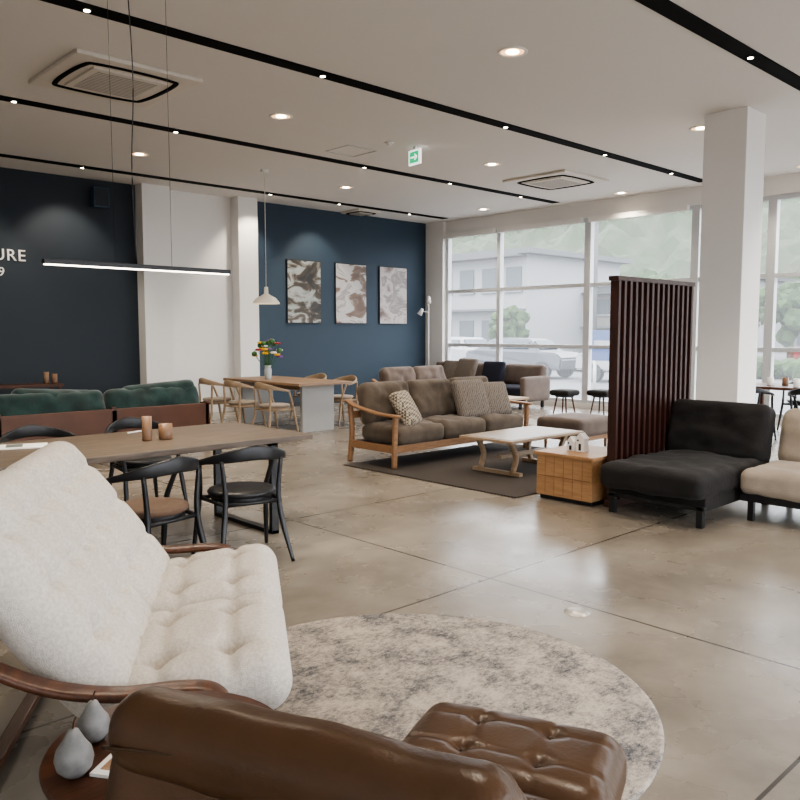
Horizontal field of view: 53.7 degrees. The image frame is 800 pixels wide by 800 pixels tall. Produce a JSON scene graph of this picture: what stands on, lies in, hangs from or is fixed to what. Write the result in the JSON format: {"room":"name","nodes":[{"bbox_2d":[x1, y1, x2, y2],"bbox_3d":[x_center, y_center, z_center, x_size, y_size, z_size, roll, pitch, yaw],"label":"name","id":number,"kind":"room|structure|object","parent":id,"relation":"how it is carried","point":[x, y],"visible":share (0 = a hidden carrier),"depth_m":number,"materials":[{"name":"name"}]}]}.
{"room":"store","nodes":[
{"label":"store","id":0,"kind":"room"},
{"bbox_2d":[0,167,425,407],"bbox_3d":[-5.330,-1.624,13.033,16.680,4.000,0.200,-5,7,-43],"label":"wall","id":1,"kind":"structure","parent":0,"point":[80,325],"depth_m":14.23,"materials":[{"name":"blue paint"}]},
{"bbox_2d":[0,249,25,260],"bbox_3d":[-6.358,-2.209,11.856,1.401,0.173,0.016,-5,7,-43],"label":"sign lettering","id":2,"kind":"object","parent":1,"relation":"attached to","point":[8,250],"depth_m":12.20,"materials":[{"name":"white paint"}]},
{"bbox_2d":[90,187,109,208],"bbox_3d":[-4.940,-3.327,12.998,0.260,0.320,0.185,-5,7,-43],"label":"wall speaker","id":3,"kind":"object","parent":1,"relation":"attached to","point":[99,196],"visible":1,"depth_m":12.92,"materials":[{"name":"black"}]},
{"bbox_2d":[135,183,173,383],"bbox_3d":[-4.253,-1.684,13.732,0.510,4.000,0.260,-5,7,-43],"label":"column","id":4,"kind":"structure","parent":1,"relation":"attached to","point":[152,202],"depth_m":13.59,"materials":[{"name":"white paint"}]},
{"bbox_2d":[230,196,259,410],"bbox_3d":[-2.927,-1.791,14.981,0.420,4.000,0.260,-5,7,-43],"label":"column","id":5,"kind":"structure","parent":1,"relation":"attached to","point":[244,220],"depth_m":14.84,"materials":[{"name":"white paint"}]},
{"bbox_2d":[213,397,357,411],"bbox_3d":[-5.286,0.338,13.096,16.200,0.080,0.015,-5,7,-43],"label":"baseboard","id":6,"kind":"structure","parent":1,"relation":"attached to","point":[295,403],"depth_m":15.04,"materials":[{"name":"white paint"}]},
{"bbox_2d":[286,259,320,323],"bbox_3d":[-1.946,-2.193,16.031,0.850,1.270,0.034,-5,7,-43],"label":"framed poster","id":7,"kind":"object","parent":1,"relation":"attached to","point":[303,277],"visible":1,"depth_m":16.00,"materials":[{"name":"multicoloured paper"}]},
{"bbox_2d":[334,263,366,323],"bbox_3d":[-1.048,-2.266,16.876,0.860,1.270,0.034,-5,7,-43],"label":"framed poster","id":8,"kind":"object","parent":1,"relation":"attached to","point":[350,279],"visible":1,"depth_m":16.85,"materials":[{"name":"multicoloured paper"}]},
{"bbox_2d":[379,266,406,323],"bbox_3d":[-0.154,-2.338,17.718,0.840,1.270,0.034,-5,7,-43],"label":"framed poster","id":9,"kind":"object","parent":1,"relation":"attached to","point":[392,280],"visible":1,"depth_m":17.69,"materials":[{"name":"grey paper"}]},
{"bbox_2d":[0,0,799,223],"bbox_3d":[0.475,-3.195,6.804,16.780,0.200,17.000,-5,7,-43],"label":"ceiling","id":10,"kind":"structure","parent":0,"point":[619,77],"depth_m":8.42,"materials":[{"name":"white paint"}]},
{"bbox_2d":[29,48,202,107],"bbox_3d":[-2.827,-3.151,7.846,1.240,0.065,1.240,-5,7,-43],"label":"air conditioner cassette","id":11,"kind":"object","parent":10,"relation":"attached to","point":[82,72],"visible":0.98,"depth_m":7.69,"materials":[{"name":"beige plastic"}]},
{"bbox_2d":[131,88,133,169],"bbox_3d":[-1.810,-1.815,5.308,0.030,0.534,0.060,-5,7,-43],"label":"pendant lamp","id":12,"kind":"object","parent":10,"relation":"hanging from","point":[133,88],"depth_m":5.31,"materials":[{"name":"black metal"}]},
{"bbox_2d":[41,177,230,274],"bbox_3d":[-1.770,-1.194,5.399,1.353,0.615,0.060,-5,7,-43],"label":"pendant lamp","id":13,"kind":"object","parent":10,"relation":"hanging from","point":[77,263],"depth_m":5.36,"materials":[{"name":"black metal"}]},
{"bbox_2d":[129,152,148,156],"bbox_3d":[-3.675,-3.460,11.131,0.270,0.012,0.270,-5,7,-43],"label":"recessed light","id":14,"kind":"object","parent":10,"relation":"in","point":[140,154],"depth_m":11.13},
{"bbox_2d":[0,154,447,218],"bbox_3d":[-4.237,-3.574,12.522,14.400,0.025,0.170,-5,7,-43],"label":"ceiling track","id":15,"kind":"object","parent":10,"relation":"attached to","point":[1,155],"depth_m":13.29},
{"bbox_2d":[253,169,279,303],"bbox_3d":[-2.095,-2.534,12.295,0.420,2.060,0.420,-5,7,-43],"label":"pendant lamp","id":16,"kind":"object","parent":10,"relation":"hanging from","point":[266,298],"visible":1,"depth_m":12.26,"materials":[{"name":"metal"}]},
{"bbox_2d":[0,95,559,203],"bbox_3d":[-2.210,-3.390,10.386,14.400,0.025,0.170,-5,7,-43],"label":"ceiling track","id":17,"kind":"object","parent":10,"relation":"attached to","point":[3,98],"depth_m":10.47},
{"bbox_2d":[269,113,292,119],"bbox_3d":[-1.382,-3.292,9.178,0.270,0.012,0.270,-5,7,-43],"label":"recessed light","id":18,"kind":"object","parent":10,"relation":"in","point":[279,116],"depth_m":9.17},
{"bbox_2d":[338,186,353,188],"bbox_3d":[-0.935,-3.680,13.683,0.270,0.012,0.270,-5,7,-43],"label":"recessed light","id":19,"kind":"object","parent":10,"relation":"in","point":[341,187],"depth_m":13.67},
{"bbox_2d":[326,145,376,156],"bbox_3d":[-0.674,-3.447,10.940,0.515,0.008,0.515,-5,7,-43],"label":"access hatch","id":20,"kind":"object","parent":10,"relation":"in","point":[346,145],"depth_m":10.90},
{"bbox_2d":[341,209,380,215],"bbox_3d":[-0.814,-3.892,16.458,0.600,0.065,0.600,-5,7,-43],"label":"air conditioner cassette","id":21,"kind":"object","parent":10,"relation":"attached to","point":[356,212],"visible":1,"depth_m":16.32,"materials":[{"name":"beige plastic"}]},
{"bbox_2d":[40,0,702,182],"bbox_3d":[-0.170,-3.205,8.235,14.400,0.025,0.170,-5,7,-43],"label":"ceiling track","id":22,"kind":"object","parent":10,"relation":"attached to","point":[76,5],"depth_m":7.67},
{"bbox_2d":[409,146,421,165],"bbox_3d":[0.201,-3.310,10.706,0.036,0.240,0.260,-3,6,-35],"label":"exit sign","id":23,"kind":"object","parent":10,"relation":"hanging from","point":[415,155],"visible":1,"depth_m":10.68,"materials":[{"name":"white paint"}]},
{"bbox_2d":[483,162,500,165],"bbox_3d":[1.374,-3.518,11.799,0.270,0.012,0.270,-5,7,-43],"label":"recessed light","id":24,"kind":"object","parent":10,"relation":"in","point":[488,163],"depth_m":11.79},
{"bbox_2d":[497,46,527,57],"bbox_3d":[1.006,-3.111,7.066,0.270,0.012,0.270,-5,7,-43],"label":"recessed light","id":25,"kind":"object","parent":10,"relation":"in","point":[511,51],"depth_m":7.06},
{"bbox_2d":[503,169,608,191],"bbox_3d":[2.569,-3.598,13.037,1.240,0.065,1.240,-5,7,-43],"label":"air conditioner cassette","id":26,"kind":"object","parent":10,"relation":"attached to","point":[560,179],"visible":1,"depth_m":12.87,"materials":[{"name":"beige plastic"}]},
{"bbox_2d":[689,125,703,130],"bbox_3d":[3.698,-3.338,9.711,0.270,0.012,0.270,-5,7,-43],"label":"recessed light","id":27,"kind":"object","parent":10,"relation":"in","point":[701,127],"depth_m":9.71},
{"bbox_2d":[635,0,799,90],"bbox_3d":[1.945,-3.013,6.004,14.400,0.025,0.170,-5,7,-43],"label":"ceiling track","id":28,"kind":"object","parent":10,"relation":"attached to","point":[668,9],"depth_m":6.73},
{"bbox_2d":[0,401,799,799],"bbox_3d":[0.443,0.955,7.269,16.480,0.150,16.800,-5,7,-43],"label":"floor","id":29,"kind":"structure","parent":0,"point":[705,621],"depth_m":4.77,"materials":[{"name":"concrete"}]},
{"bbox_2d":[0,382,63,388],"bbox_3d":[-5.549,0.148,11.459,1.200,0.740,0.400,-5,7,-43],"label":"console table","id":30,"kind":"object","parent":29,"relation":"on","point":[51,385],"visible":0.59,"depth_m":11.48,"materials":[{"name":"brown wood"}]},
{"bbox_2d":[43,372,48,383],"bbox_3d":[-5.244,-0.330,11.708,0.080,0.170,0.080,-5,7,-43],"label":"cup","id":31,"kind":"object","parent":30,"relation":"on","point":[45,374],"visible":1,"depth_m":11.68,"materials":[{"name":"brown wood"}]},
{"bbox_2d":[51,374,57,382],"bbox_3d":[-5.156,-0.322,11.791,0.080,0.140,0.080,-5,7,-43],"label":"cup","id":32,"kind":"object","parent":30,"relation":"on","point":[54,376],"visible":1,"depth_m":11.76,"materials":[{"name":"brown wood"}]},
{"bbox_2d":[0,424,77,442],"bbox_3d":[-2.711,0.598,6.000,0.600,0.788,0.540,-5,7,-43],"label":"dining chair","id":33,"kind":"object","parent":29,"relation":"on","point":[30,430],"visible":0.13,"depth_m":6.15,"materials":[{"name":"black wood"}]},
{"bbox_2d":[0,379,210,441],"bbox_3d":[-3.653,0.235,9.563,2.570,0.891,0.881,-5,7,-43],"label":"sofa","id":34,"kind":"object","parent":29,"relation":"on","point":[77,412],"visible":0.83,"depth_m":9.20,"materials":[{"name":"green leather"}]},
{"bbox_2d":[105,417,189,509],"bbox_3d":[-2.130,0.550,6.548,0.600,0.788,0.540,-5,7,-43],"label":"dining chair","id":35,"kind":"object","parent":29,"relation":"on","point":[128,422],"visible":0.39,"depth_m":6.54,"materials":[{"name":"black wood"}]},
{"bbox_2d":[105,456,206,551],"bbox_3d":[-1.478,0.706,4.735,0.540,0.788,0.600,3,6,34],"label":"dining chair","id":36,"kind":"object","parent":29,"relation":"on","point":[153,511],"visible":0.72,"depth_m":4.60,"materials":[{"name":"black wood"}]},
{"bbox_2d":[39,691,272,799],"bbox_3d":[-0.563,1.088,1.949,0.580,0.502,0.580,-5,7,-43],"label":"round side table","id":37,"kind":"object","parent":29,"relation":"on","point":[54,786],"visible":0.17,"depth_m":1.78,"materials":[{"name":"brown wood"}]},
{"bbox_2d":[53,716,93,779],"bbox_3d":[-0.738,0.783,1.787,0.086,0.134,0.086,-5,7,-43],"label":"pear","id":38,"kind":"object","parent":37,"relation":"on","point":[74,756],"visible":1,"depth_m":1.76,"materials":[{"name":"grey ceramic"}]},
{"bbox_2d":[76,690,109,742],"bbox_3d":[-0.754,0.774,1.941,0.080,0.124,0.080,-5,7,-43],"label":"pear","id":39,"kind":"object","parent":37,"relation":"on","point":[93,723],"visible":0.97,"depth_m":1.92,"materials":[{"name":"grey ceramic"}]},
{"bbox_2d":[89,754,111,778],"bbox_3d":[-0.625,0.840,1.854,0.120,0.009,0.170,1,5,12],"label":"magazine","id":40,"kind":"object","parent":37,"relation":"on","point":[102,770],"visible":0.2,"depth_m":1.80,"materials":[{"name":"white paper"}]},
{"bbox_2d":[0,422,312,533],"bbox_3d":[-1.926,0.660,5.508,2.460,0.740,1.100,-5,7,-43],"label":"dining table","id":41,"kind":"object","parent":29,"relation":"on","point":[117,446],"visible":0.73,"depth_m":5.62,"materials":[{"name":"brown wood"}]},
{"bbox_2d":[0,442,47,449],"bbox_3d":[-2.506,0.307,5.245,0.300,0.009,0.210,-2,5,-23],"label":"brochure","id":42,"kind":"object","parent":41,"relation":"on","point":[27,445],"visible":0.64,"depth_m":5.21,"materials":[{"name":"white paper"}]},
{"bbox_2d":[141,416,151,440],"bbox_3d":[-1.776,0.200,5.542,0.068,0.170,0.068,-5,7,-43],"label":"wooden cup","id":43,"kind":"object","parent":41,"relation":"on","point":[146,420],"visible":1,"depth_m":5.51,"materials":[{"name":"brown wood"}]},
{"bbox_2d":[158,423,172,439],"bbox_3d":[-1.667,0.224,5.619,0.096,0.110,0.096,-5,7,-43],"label":"wooden cup","id":44,"kind":"object","parent":41,"relation":"on","point":[165,430],"visible":1,"depth_m":5.58,"materials":[{"name":"brown wood"}]},
{"bbox_2d":[198,378,237,423],"bbox_3d":[-2.884,0.040,12.390,0.540,0.802,0.600,-5,7,-43],"label":"oak chair","id":45,"kind":"object","parent":29,"relation":"on","point":[218,400],"visible":0.75,"depth_m":12.21,"materials":[{"name":"beige wood"}]},
{"bbox_2d":[191,445,294,561],"bbox_3d":[-1.045,0.662,5.253,0.600,0.788,0.540,-3,6,-31],"label":"dining chair","id":46,"kind":"object","parent":29,"relation":"on","point":[226,495],"visible":0.84,"depth_m":5.11,"materials":[{"name":"black wood"}]},
{"bbox_2d":[220,380,266,426],"bbox_3d":[-2.367,0.087,11.845,0.600,0.802,0.540,4,7,41],"label":"oak chair","id":47,"kind":"object","parent":29,"relation":"on","point":[240,403],"visible":0.85,"depth_m":11.69,"materials":[{"name":"beige wood"}]},
{"bbox_2d":[251,382,298,431],"bbox_3d":[-1.817,0.131,11.338,0.540,0.802,0.600,-5,7,-43],"label":"oak chair","id":48,"kind":"object","parent":29,"relation":"on","point":[273,406],"visible":0.95,"depth_m":11.20,"materials":[{"name":"beige wood"}]},
{"bbox_2d":[223,376,351,432],"bbox_3d":[-1.817,0.047,12.573,1.000,0.750,2.100,-5,7,-43],"label":"dining table","id":49,"kind":"object","parent":29,"relation":"on","point":[316,395],"visible":0.78,"depth_m":12.06,"materials":[{"name":"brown wood"}]},
{"bbox_2d":[252,339,282,378],"bbox_3d":[-2.107,-0.659,12.605,0.437,0.650,0.469,-5,7,-43],"label":"flower vase","id":50,"kind":"object","parent":49,"relation":"on","point":[267,370],"visible":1,"depth_m":12.56,"materials":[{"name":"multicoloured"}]},
{"bbox_2d":[289,373,326,419],"bbox_3d":[-1.516,-0.053,13.472,0.540,0.802,0.600,-5,7,-43],"label":"oak chair","id":51,"kind":"object","parent":29,"relation":"on","point":[319,375],"visible":0.27,"depth_m":13.54,"materials":[{"name":"beige wood"}]},
{"bbox_2d":[102,685,548,799],"bbox_3d":[-0.080,0.953,1.630,0.820,0.828,0.751,2,5,24],"label":"leather armchair","id":52,"kind":"object","parent":29,"relation":"on","point":[165,743],"visible":1,"depth_m":1.35,"materials":[{"name":"brown"}]},
{"bbox_2d":[333,375,362,426],"bbox_3d":[-0.967,-0.003,12.892,0.540,0.802,0.600,-5,7,-43],"label":"oak chair","id":53,"kind":"object","parent":29,"relation":"on","point":[342,397],"visible":0.66,"depth_m":12.84,"materials":[{"name":"beige wood"}]},
{"bbox_2d":[371,365,445,381],"bbox_3d":[0.415,-0.116,13.541,1.655,0.914,0.896,-5,7,-43],"label":"sofa","id":54,"kind":"object","parent":29,"relation":"on","point":[406,373],"visible":0.34,"depth_m":13.50,"materials":[{"name":"brown fabric"}]},
{"bbox_2d":[417,296,430,365],"bbox_3d":[0.631,-1.214,18.101,0.347,2.314,0.414,-5,7,-43],"label":"floor lamp","id":55,"kind":"object","parent":29,"relation":"on","point":[428,301],"visible":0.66,"depth_m":18.04,"materials":[{"name":"metal"}]},
{"bbox_2d":[344,442,541,497],"bbox_3d":[1.179,0.729,8.949,2.725,0.012,2.450,-5,7,-43],"label":"area rug","id":56,"kind":"object","parent":29,"relation":"on","point":[452,467],"visible":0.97,"depth_m":8.64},
{"bbox_2d":[345,376,531,469],"bbox_3d":[0.526,0.208,9.623,2.395,0.914,0.868,-5,7,-43],"label":"sofa","id":57,"kind":"object","parent":56,"relation":"on","point":[383,430],"visible":0.71,"depth_m":9.12,"materials":[{"name":"brown fabric"}]},
{"bbox_2d":[389,390,422,425],"bbox_3d":[0.069,0.101,8.967,0.297,0.402,0.440,2,5,19],"label":"throw pillow","id":58,"kind":"object","parent":57,"relation":"on","point":[403,404],"visible":0.81,"depth_m":8.79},
{"bbox_2d":[450,379,490,416],"bbox_3d":[0.878,-0.011,9.808,0.500,0.476,0.280,-4,6,-37],"label":"throw pillow","id":59,"kind":"object","parent":57,"relation":"on","point":[469,396],"visible":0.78,"depth_m":9.71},
{"bbox_2d":[483,381,511,413],"bbox_3d":[1.181,-0.010,10.026,0.462,0.434,0.278,-3,6,-28],"label":"throw pillow","id":60,"kind":"object","parent":57,"relation":"on","point":[496,392],"visible":0.52,"depth_m":9.97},
{"bbox_2d":[459,426,583,476],"bbox_3d":[1.342,0.551,8.647,1.280,0.392,0.710,-5,7,-43],"label":"coffee table","id":61,"kind":"object","parent":56,"relation":"on","point":[512,436],"visible":0.84,"depth_m":8.47,"materials":[{"name":"brown wood"}]},
{"bbox_2d":[274,613,663,799],"bbox_3d":[0.019,1.223,3.208,2.000,0.012,2.000,-5,7,-43],"label":"round rug","id":62,"kind":"object","parent":29,"relation":"on","point":[380,674],"visible":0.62,"depth_m":3.40,"materials":[{"name":"carpet"}]},
{"bbox_2d":[0,441,292,769],"bbox_3d":[-1.037,0.735,2.992,1.177,1.017,1.615,-1,5,-11],"label":"lounge chair","id":63,"kind":"object","parent":62,"relation":"on","point":[91,600],"visible":0.9,"depth_m":2.59,"materials":[{"name":"beige fabric"}]},
{"bbox_2d":[402,702,626,799],"bbox_3d":[0.285,1.099,2.108,0.580,0.426,0.380,2,5,24],"label":"leather ottoman","id":64,"kind":"object","parent":62,"relation":"on","point":[546,759],"visible":0.73,"depth_m":2.05,"materials":[{"name":"brown"}]},
{"bbox_2d":[436,361,549,409],"bbox_3d":[1.647,-0.344,16.523,0.949,0.851,3.090,-5,7,-43],"label":"sofa","id":65,"kind":"object","parent":29,"relation":"on","point":[531,381],"visible":0.39,"depth_m":15.62,"materials":[{"name":"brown fabric"}]},
{"bbox_2d":[443,360,458,378],"bbox_3d":[1.118,-0.623,17.026,0.482,0.461,0.263,4,7,42],"label":"throw pillow","id":66,"kind":"object","parent":65,"relation":"on","point":[450,366],"visible":0.47,"depth_m":16.97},
{"bbox_2d":[454,358,478,376],"bbox_3d":[1.391,-0.611,16.664,0.284,0.527,0.551,-4,6,-38],"label":"throw pillow","id":67,"kind":"object","parent":65,"relation":"on","point":[466,367],"visible":0.7,"depth_m":16.56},
{"bbox_2d":[481,361,505,381],"bbox_3d":[1.908,-0.551,16.193,0.501,0.480,0.269,4,6,36],"label":"throw pillow","id":68,"kind":"object","parent":65,"relation":"on","point":[494,371],"visible":0.66,"depth_m":16.10,"materials":[{"name":"black fabric"}]},
{"bbox_2d":[508,396,528,412],"bbox_3d":[1.899,0.091,14.687,0.650,0.300,0.750,-5,7,-43],"label":"table","id":69,"kind":"object","parent":29,"relation":"on","point":[510,397],"visible":0.18,"depth_m":14.53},
{"bbox_2d":[549,389,579,413],"bbox_3d":[3.027,0.029,14.543,0.420,0.452,0.420,-5,7,-43],"label":"round stool","id":70,"kind":"object","parent":29,"relation":"on","point":[557,393],"visible":1,"depth_m":14.42,"materials":[{"name":"black fabric"}]},
{"bbox_2d":[534,445,606,506],"bbox_3d":[1.669,0.672,7.178,0.670,0.430,0.620,-5,7,-43],"label":"wooden storage box","id":71,"kind":"object","parent":29,"relation":"on","point":[564,475],"visible":0.76,"depth_m":6.93,"materials":[{"name":"brown wood"}]},
{"bbox_2d":[566,432,588,451],"bbox_3d":[1.604,0.375,7.126,0.080,0.170,0.190,-5,7,-43],"label":"house ornament","id":72,"kind":"object","parent":71,"relation":"on","point":[579,443],"visible":1,"depth_m":7.08,"materials":[{"name":"ceramic"}]},
{"bbox_2d":[537,413,607,446],"bbox_3d":[2.307,0.402,10.371,0.800,0.420,0.720,-5,7,-43],"label":"ottoman","id":73,"kind":"object","parent":29,"relation":"on","point":[595,426],"visible":0.67,"depth_m":10.11,"materials":[{"name":"brown fabric"}]},
{"bbox_2d":[564,607,589,616],"bbox_3d":[0.952,1.133,4.245,0.140,0.014,0.140,-5,7,-43],"label":"cap","id":74,"kind":"object","parent":29,"relation":"on","point":[572,611],"visible":1,"depth_m":4.21,"materials":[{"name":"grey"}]},
{"bbox_2d":[587,389,607,414],"bbox_3d":[3.697,0.034,14.489,0.420,0.452,0.420,-5,7,-43],"label":"round stool","id":75,"kind":"object","parent":29,"relation":"on","point":[600,393],"visible":0.7,"depth_m":14.35,"materials":[{"name":"black fabric"}]},
{"bbox_2d":[604,275,694,506],"bbox_3d":[2.284,-0.100,7.167,1.360,1.970,0.095,-5,7,-43],"label":"divider","id":76,"kind":"object","parent":29,"relation":"on","point":[650,344],"visible":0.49,"depth_m":7.00,"materials":[{"name":"wood"}]},
{"bbox_2d":[600,399,775,528],"bbox_3d":[2.461,0.483,6.698,1.447,0.888,0.880,-5,7,-43],"label":"sofa","id":77,"kind":"object","parent":29,"relation":"on","point":[710,445],"visible":0.92,"depth_m":6.59,"materials":[{"name":"black fabric"}]},
{"bbox_2d":[756,387,776,439],"bbox_3d":[4.857,0.169,10.974,0.540,0.788,0.600,-5,7,-43],"label":"chair","id":78,"kind":"object","parent":29,"relation":"on","point":[759,391],"visible":0.2,"depth_m":10.69,"materials":[{"name":"black wood"}]},
{"bbox_2d":[740,408,799,520],"bbox_3d":[3.656,0.562,5.981,1.014,0.853,1.750,-5,7,-43],"label":"sofa","id":79,"kind":"object","parent":29,"relation":"on","point":[777,482],"visible":1,"depth_m":6.22,"materials":[{"name":"beige fabric"}]},
{"bbox_2d":[756,382,799,403],"bbox_3d":[5.728,0.171,11.248,0.900,0.730,1.600,-5,7,-43],"label":"table","id":80,"kind":"object","parent":29,"relation":"on","point":[777,386],"visible":0.26,"depth_m":11.20,"materials":[{"name":"brown wood"}]},
{"bbox_2d":[767,377,773,385],"bbox_3d":[5.344,-0.269,11.398,0.090,0.120,0.090,-5,7,-43],"label":"jar","id":81,"kind":"object","parent":80,"relation":"on","point":[770,380],"visible":1,"depth_m":11.36,"materials":[{"name":"white ceramic"}]},
{"bbox_2d":[782,377,788,385],"bbox_3d":[5.556,-0.268,11.392,0.090,0.120,0.090,-5,7,-43],"label":"jar","id":82,"kind":"object","parent":80,"relation":"on","point":[785,380],"visible":1,"depth_m":11.36,"materials":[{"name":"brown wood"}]},
{"bbox_2d":[793,379,799,386],"bbox_3d":[5.546,-0.238,11.040,0.090,0.120,0.090,-5,7,-43],"label":"jar","id":83,"kind":"object","parent":80,"relation":"on","point":[796,382],"visible":1,"depth_m":11.00,"materials":[{"name":"white ceramic"}]},
{"bbox_2d":[777,382,799,429],"bbox_3d":[6.154,0.076,12.058,0.540,0.788,0.600,-5,7,-43],"label":"chair","id":84,"kind":"object","parent":29,"relation":"on","point":[783,393],"visible":0.43,"depth_m":12.09,"materials":[{"name":"black wood"}]},
{"bbox_2d":[787,388,799,408],"bbox_3d":[5.407,0.219,10.395,0.540,0.788,0.600,-5,7,-43],"label":"chair","id":85,"kind":"object","parent":29,"relation":"on","point":[791,393],"visible":0.45,"depth_m":10.38,"materials":[{"name":"black wood"}]},
{"bbox_2d":[445,172,799,424],"bbox_3d":[6.428,-1.585,12.589,0.200,4.000,16.600,-5,7,-43],"label":"wall","id":86,"kind":"structure","parent":0,"point":[787,183],"depth_m":15.15,"materials":[{"name":"white paint"}]},
{"bbox_2d":[425,221,444,365],"bbox_3d":[0.814,-2.078,18.304,0.080,4.000,0.550,-5,7,-43],"label":"trim","id":87,"kind":"structure","parent":86,"relation":"attached to","point":[435,241],"depth_m":18.21,"materials":[{"name":"white paint"}]},
{"bbox_2d":[445,192,799,417],"bbox_3d":[6.599,-1.465,12.389,0.120,3.605,16.070,-5,7,-43],"label":"window","id":88,"kind":"structure","parent":86,"relation":"in","point":[768,349],"depth_m":15.27,"materials":[{"name":"grey paint"}]},
{"bbox_2d":[444,228,495,238],"bbox_3d":[1.525,-3.655,17.392,0.090,0.100,1.450,-5,7,-43],"label":"roller blind","id":89,"kind":"object","parent":88,"relation":"attached to","point":[485,231],"visible":1,"depth_m":17.31,"materials":[{"name":"fabric"}]},
{"bbox_2d":[497,218,583,232],"bbox_3d":[2.809,-3.538,16.038,0.090,0.100,2.090,-5,7,-43],"label":"roller blind","id":90,"kind":"object","parent":88,"relation":"attached to","point":[575,220],"visible":1,"depth_m":15.94,"materials":[{"name":"fabric"}]},
{"bbox_2d":[588,205,689,221],"bbox_3d":[4.324,-3.401,14.441,0.090,0.100,2.000,-5,7,-43],"label":"roller blind","id":91,"kind":"object","parent":88,"relation":"attached to","point":[673,209],"visible":1,"depth_m":14.34,"materials":[{"name":"fabric"}]},
{"bbox_2d":[695,106,765,403],"bbox_3d":[3.873,-1.302,9.292,0.540,4.000,0.540,-5,7,-43],"label":"pillar","id":92,"kind":"structure","parent":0,"point":[734,139],"depth_m":9.08,"materials":[{"name":"white paint"}]},
{"label":"outside","id":93,"kind":"structure","parent":0,"visible":0},
{"bbox_2d":[452,198,799,279],"bbox_3d":[59.944,-22.024,117.103,80.000,31.138,240.000,-5,7,-43],"label":"hillside","id":94,"kind":"structure","parent":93,"point":[661,242],"depth_m":105.29,"materials":[{"name":"green plant"}]},
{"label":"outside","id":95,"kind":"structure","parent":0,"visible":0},
{"bbox_2d":[550,352,799,413],"bbox_3d":[29.872,-3.087,55.687,300.000,0.001,300.000,-5,7,-43],"label":"ground","id":96,"kind":"structure","parent":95,"point":[574,381],"depth_m":25.68,"materials":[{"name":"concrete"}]},
{"bbox_2d":[451,337,486,359],"bbox_3d":[2.756,-2.039,34.892,1.860,1.479,4.287,-3,6,-33],"label":"parked car","id":97,"kind":"object","parent":96,"relation":"on","point":[457,352],"visible":0.13,"depth_m":33.88,"materials":[{"name":"grey paint"}]},
{"bbox_2d":[487,305,529,339],"bbox_3d":[5.776,-3.466,41.945,2.173,3.113,2.286,0,5,-2],"label":"street tree","id":98,"kind":"object","parent":96,"relation":"on","point":[514,320],"visible":0.76,"depth_m":41.05,"materials":[{"name":"green plant"}]},
{"bbox_2d":[466,338,577,376],"bbox_3d":[4.668,-1.616,29.975,4.287,1.479,1.860,4,7,41],"label":"parked car","id":99,"kind":"object","parent":96,"relation":"on","point":[563,362],"visible":0.5,"depth_m":29.05,"materials":[{"name":"silver metal"}]},
{"bbox_2d":[451,247,632,352],"bbox_3d":[7.029,-6.126,53.092,11.600,6.500,12.200,-5,7,-43],"label":"building","id":100,"kind":"structure","parent":96,"relation":"on","point":[556,315],"depth_m":47.98,"materials":[{"name":"grey"}]},
{"bbox_2d":[575,353,608,381],"bbox_3d":[8.102,-1.304,26.355,1.860,1.479,4.287,-4,7,-41],"label":"parked car","id":101,"kind":"object","parent":96,"relation":"on","point":[601,366],"visible":0.07,"depth_m":26.67,"materials":[{"name":"grey paint"}]},
{"bbox_2d":[592,222,597,329],"bbox_3d":[9.601,-6.164,38.957,0.312,9.000,2.000,-5,7,-43],"label":"utility pole","id":102,"kind":"object","parent":96,"relation":"on","point":[595,275],"visible":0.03,"depth_m":38.85,"materials":[{"name":"grey"}]},
{"bbox_2d":[580,286,610,329],"bbox_3d":[17.227,-4.953,51.128,10.600,4.500,7.700,-5,7,-43],"label":"building","id":103,"kind":"structure","parent":96,"relation":"on","point":[603,293],"depth_m":49.40,"materials":[{"name":"grey"}]},
{"bbox_2d":[592,330,609,388],"bbox_3d":[6.240,-1.171,23.218,0.115,1.750,1.600,-5,7,-43],"label":"signboard","id":104,"kind":"object","parent":96,"relation":"on","point":[599,337],"visible":0.24,"depth_m":23.46,"materials":[{"name":"blue"}]},
{"bbox_2d":[634,268,675,278],"bbox_3d":[12.539,-4.061,38.570,2.832,4.876,3.806,-2,5,-19],"label":"street tree","id":105,"kind":"object","parent":96,"relation":"on","point":[644,273],"visible":0.02,"depth_m":38.42,"materials":[{"name":"green plant"}]},
{"bbox_2d":[573,351,799,380],"bbox_3d":[10.121,-1.403,32.237,1.694,1.269,25.827,-5,7,-43],"label":"hedge","id":106,"kind":"object","parent":96,"relation":"on","point":[788,367],"visible":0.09,"depth_m":28.32,"materials":[{"name":"green plant"}]},
{"bbox_2d":[757,278,799,347],"bbox_3d":[30.207,-7.669,72.181,11.600,6.300,10.200,-5,7,-43],"label":"building","id":107,"kind":"structure","parent":96,"relation":"on","point":[780,281],"depth_m":66.64,"materials":[{"name":"grey"}]},
{"bbox_2d":[759,281,799,357],"bbox_3d":[16.398,-3.103,33.302,2.499,3.870,2.615,-5,7,-43],"label":"street tree","id":108,"kind":"object","parent":96,"relation":"on","point":[788,301],"visible":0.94,"depth_m":32.95,"materials":[{"name":"green plant"}]},
{"bbox_2d":[778,281,792,292],"bbox_3d":[25.392,-5.042,49.068,3.866,5.029,3.268,-5,7,-43],"label":"street tree","id":109,"kind":"object","parent":96,"relation":"on","point":[783,286],"visible":0.04,"depth_m":48.73,"materials":[{"name":"green plant"}]},
{"bbox_2d":[793,346,799,359],"bbox_3d":[18.925,-1.946,33.803,1.860,1.479,4.287,-1,5,-13],"label":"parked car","id":110,"kind":"object","parent":96,"relation":"on","point":[796,355],"visible":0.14,"depth_m":35.27,"materials":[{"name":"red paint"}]},
{"bbox_2d":[794,333,799,347],"bbox_3d":[24.399,-3.580,42.168,9.600,3.300,5.200,-5,7,-43],"label":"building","id":111,"kind":"structure","parent":96,"relation":"on","point":[797,340],"depth_m":40.71,"materials":[{"name":"grey"}]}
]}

